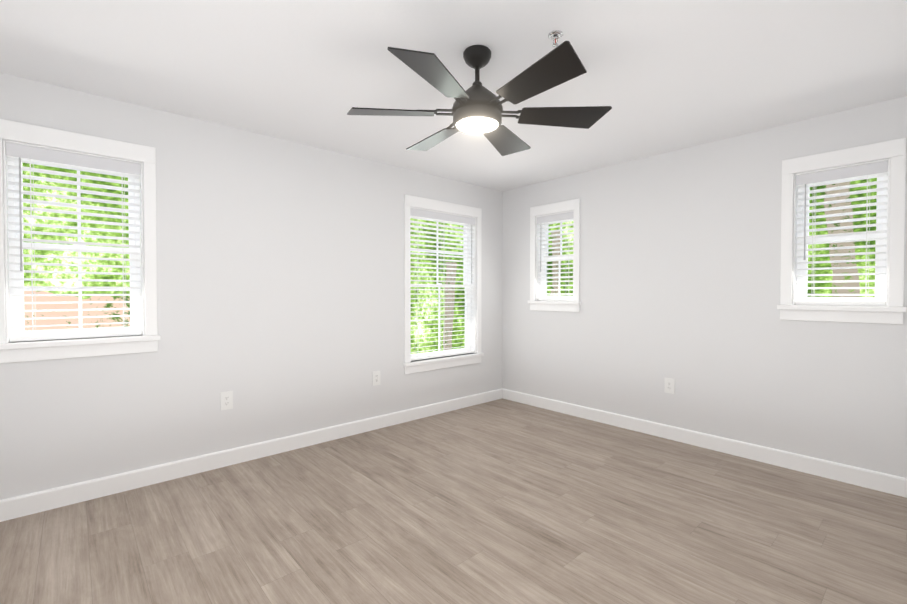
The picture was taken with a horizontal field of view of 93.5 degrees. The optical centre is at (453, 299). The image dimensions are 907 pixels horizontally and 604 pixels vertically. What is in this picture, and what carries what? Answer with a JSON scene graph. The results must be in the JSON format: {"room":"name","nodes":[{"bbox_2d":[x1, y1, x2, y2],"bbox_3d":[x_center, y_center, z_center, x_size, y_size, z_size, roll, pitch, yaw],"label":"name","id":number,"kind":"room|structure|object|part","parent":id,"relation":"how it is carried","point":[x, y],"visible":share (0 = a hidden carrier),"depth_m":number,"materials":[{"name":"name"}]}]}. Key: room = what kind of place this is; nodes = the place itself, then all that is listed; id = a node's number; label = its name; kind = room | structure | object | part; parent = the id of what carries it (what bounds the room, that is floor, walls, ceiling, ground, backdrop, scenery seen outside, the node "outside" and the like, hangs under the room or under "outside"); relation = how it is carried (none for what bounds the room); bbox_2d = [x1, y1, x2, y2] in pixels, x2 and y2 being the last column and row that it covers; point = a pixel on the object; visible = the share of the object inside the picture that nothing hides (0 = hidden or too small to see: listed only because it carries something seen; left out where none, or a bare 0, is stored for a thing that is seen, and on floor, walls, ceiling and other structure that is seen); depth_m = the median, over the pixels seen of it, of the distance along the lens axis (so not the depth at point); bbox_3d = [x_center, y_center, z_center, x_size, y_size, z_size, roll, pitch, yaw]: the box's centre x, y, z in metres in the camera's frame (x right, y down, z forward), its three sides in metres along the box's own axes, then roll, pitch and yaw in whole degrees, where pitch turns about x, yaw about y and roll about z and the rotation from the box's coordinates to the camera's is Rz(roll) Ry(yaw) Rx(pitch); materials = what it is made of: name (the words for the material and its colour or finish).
{"room":"empty bedroom","nodes":[
{"label":"empty bedroom","id":0,"kind":"room"},
{"bbox_2d":[0,72,502,499],"bbox_3d":[-1.166,-0.029,3.582,4.840,2.440,0.150,-1,1,-42],"label":"wall","id":1,"kind":"structure","parent":0,"point":[280,288],"depth_m":3.13,"materials":[{"name":"white paint"}]},
{"bbox_2d":[0,119,160,362],"bbox_3d":[-2.254,-0.317,2.574,0.780,1.322,0.187,-1,1,-42],"label":"window","id":2,"kind":"structure","parent":1,"relation":"in","point":[22,332],"depth_m":2.55,"materials":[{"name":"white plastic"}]},
{"bbox_2d":[6,142,141,340],"bbox_3d":[-2.242,-0.317,2.561,0.596,1.088,0.069,-1,1,-42],"label":"window blind","id":3,"kind":"object","parent":2,"relation":"attached to","point":[29,153],"visible":0.94,"depth_m":2.53,"materials":[{"name":"white plastic"}]},
{"bbox_2d":[220,391,232,409],"bbox_3d":[-1.631,0.729,3.072,0.080,0.128,0.009,-1,1,-42],"label":"electrical outlet","id":4,"kind":"object","parent":1,"relation":"attached to","point":[226,400],"visible":1,"depth_m":3.07,"materials":[{"name":"white plastic"}]},
{"bbox_2d":[0,388,502,521],"bbox_3d":[-1.111,1.135,3.538,4.540,0.115,0.015,-1,1,-42],"label":"baseboard","id":5,"kind":"structure","parent":1,"relation":"attached to","point":[34,502],"depth_m":2.98,"materials":[{"name":"white wood"}]},
{"bbox_2d":[373,371,379,385],"bbox_3d":[-0.703,0.721,3.901,0.080,0.128,0.009,-1,1,-42],"label":"electrical outlet","id":6,"kind":"object","parent":1,"relation":"attached to","point":[376,377],"visible":1,"depth_m":3.90,"materials":[{"name":"white plastic"}]},
{"bbox_2d":[403,194,483,373],"bbox_3d":[-0.121,-0.147,4.482,1.070,1.722,0.187,-1,1,-42],"label":"window","id":7,"kind":"structure","parent":1,"relation":"in","point":[468,331],"depth_m":4.52,"materials":[{"name":"white plastic"}]},
{"bbox_2d":[410,208,474,360],"bbox_3d":[-0.109,-0.146,4.469,0.886,1.488,0.069,-1,1,-42],"label":"window blind","id":8,"kind":"object","parent":7,"relation":"attached to","point":[443,218],"visible":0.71,"depth_m":4.45,"materials":[{"name":"white plastic"}]},
{"bbox_2d":[0,398,906,603],"bbox_3d":[0.123,1.273,2.159,4.840,0.120,4.020,-1,1,-42],"label":"floor","id":9,"kind":"structure","parent":0,"point":[502,501],"depth_m":2.25,"materials":[{"name":"wood"}]},
{"bbox_2d":[0,0,906,190],"bbox_3d":[0.123,-1.287,2.120,4.840,0.120,4.020,-1,1,-42],"label":"ceiling","id":10,"kind":"structure","parent":0,"point":[661,76],"depth_m":2.23,"materials":[{"name":"white paint"}]},
{"bbox_2d":[347,41,611,155],"bbox_3d":[0.118,-1.039,2.124,1.273,0.374,1.273,-1,1,-42],"label":"fan","id":11,"kind":"object","parent":10,"relation":"hanging from","point":[477,107],"visible":1,"depth_m":2.04,"materials":[{"name":"black metal"}]},
{"bbox_3d":[-0.314,-0.919,2.114,0.390,0.046,0.376,-1,1,-42],"label":"blade","id":12,"kind":"part","parent":11,"relation":"part of","materials":[{"name":"black wood"}]},
{"bbox_3d":[-0.076,-0.913,1.731,0.456,0.046,0.278,-1,1,-42],"label":"blade","id":13,"kind":"part","parent":11,"relation":"part of","materials":[{"name":"black wood"}]},
{"bbox_3d":[-0.106,-0.925,2.491,0.204,0.046,0.431,-1,1,-42],"label":"blade","id":14,"kind":"part","parent":11,"relation":"part of","materials":[{"name":"black"}]},
{"bbox_3d":[-0.075,-0.926,2.113,0.202,0.021,0.176,-1,1,-42],"label":"arm","id":15,"kind":"part","parent":11,"relation":"part of"},
{"bbox_3d":[0.033,-0.924,1.952,0.218,0.021,0.132,-1,1,-42],"label":"arm","id":16,"kind":"part","parent":11,"relation":"part of"},
{"bbox_3d":[0.226,-0.924,1.965,0.086,0.021,0.218,-1,1,-42],"label":"arm","id":17,"kind":"part","parent":11,"relation":"part of"},
{"bbox_3d":[0.312,-0.925,2.522,0.456,0.046,0.278,-1,1,-42],"label":"blade","id":18,"kind":"part","parent":11,"relation":"part of","materials":[{"name":"black wood"}]},
{"bbox_3d":[0.312,-0.927,2.139,0.202,0.021,0.176,-1,1,-42],"label":"arm","id":19,"kind":"part","parent":11,"relation":"part of"},
{"bbox_3d":[0.342,-0.914,1.762,0.204,0.046,0.431,-1,1,-42],"label":"blade","id":20,"kind":"part","parent":11,"relation":"part of","materials":[{"name":"black wood"}]},
{"bbox_3d":[0.550,-0.919,2.139,0.390,0.046,0.376,-1,1,-42],"label":"blade","id":21,"kind":"part","parent":11,"relation":"part of","materials":[{"name":"black wood"}]},
{"bbox_2d":[548,30,562,46],"bbox_3d":[0.472,-1.200,1.977,0.068,0.049,0.068,-1,1,-42],"label":"sprinkler head","id":22,"kind":"object","parent":10,"relation":"attached to","point":[555,35],"visible":1,"depth_m":1.97},
{"bbox_2d":[502,96,906,477],"bbox_3d":[1.872,-0.031,3.701,0.150,2.440,4.020,-1,1,-42],"label":"wall","id":23,"kind":"structure","parent":0,"point":[680,262],"depth_m":3.40,"materials":[{"name":"white paint"}]},
{"bbox_2d":[528,198,580,311],"bbox_3d":[1.098,-0.442,4.526,0.187,1.132,0.640,-1,1,-42],"label":"window","id":24,"kind":"structure","parent":23,"relation":"in","point":[544,271],"depth_m":4.56,"materials":[{"name":"white plastic"}]},
{"bbox_2d":[537,211,573,299],"bbox_3d":[1.085,-0.442,4.514,0.069,0.898,0.456,-1,1,-42],"label":"window blind","id":25,"kind":"object","parent":24,"relation":"attached to","point":[556,218],"visible":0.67,"depth_m":4.51,"materials":[{"name":"white plastic"}]},
{"bbox_2d":[664,378,674,393],"bbox_3d":[1.837,0.736,3.632,0.009,0.128,0.080,-1,1,-42],"label":"electrical outlet","id":26,"kind":"object","parent":23,"relation":"attached to","point":[669,385],"visible":1,"depth_m":3.63,"materials":[{"name":"white plastic"}]},
{"bbox_2d":[502,389,906,497],"bbox_3d":[1.810,1.133,3.664,0.015,0.115,3.690,-1,1,-42],"label":"baseboard","id":27,"kind":"structure","parent":23,"relation":"attached to","point":[878,481],"depth_m":3.27,"materials":[{"name":"white wood"}]},
{"bbox_2d":[777,138,906,323],"bbox_3d":[2.586,-0.417,2.861,0.187,1.132,0.635,-1,1,-42],"label":"window","id":28,"kind":"structure","parent":23,"relation":"in","point":[877,277],"depth_m":2.77,"materials":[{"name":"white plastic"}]},
{"bbox_2d":[795,161,887,304],"bbox_3d":[2.572,-0.417,2.849,0.069,0.898,0.451,-1,1,-42],"label":"window blind","id":29,"kind":"object","parent":28,"relation":"attached to","point":[848,173],"visible":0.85,"depth_m":2.83,"materials":[{"name":"white plastic"}]},
{"label":"outside","id":30,"kind":"structure","parent":0,"visible":0},
{"bbox_2d":[7,163,464,353],"bbox_3d":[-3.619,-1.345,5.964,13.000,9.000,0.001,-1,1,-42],"label":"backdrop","id":31,"kind":"structure","parent":30,"point":[92,284],"depth_m":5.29,"materials":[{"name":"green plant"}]},
{"bbox_2d":[547,178,876,296],"bbox_3d":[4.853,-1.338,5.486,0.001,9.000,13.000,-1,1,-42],"label":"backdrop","id":32,"kind":"structure","parent":30,"point":[844,271],"depth_m":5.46,"materials":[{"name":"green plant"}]}
]}

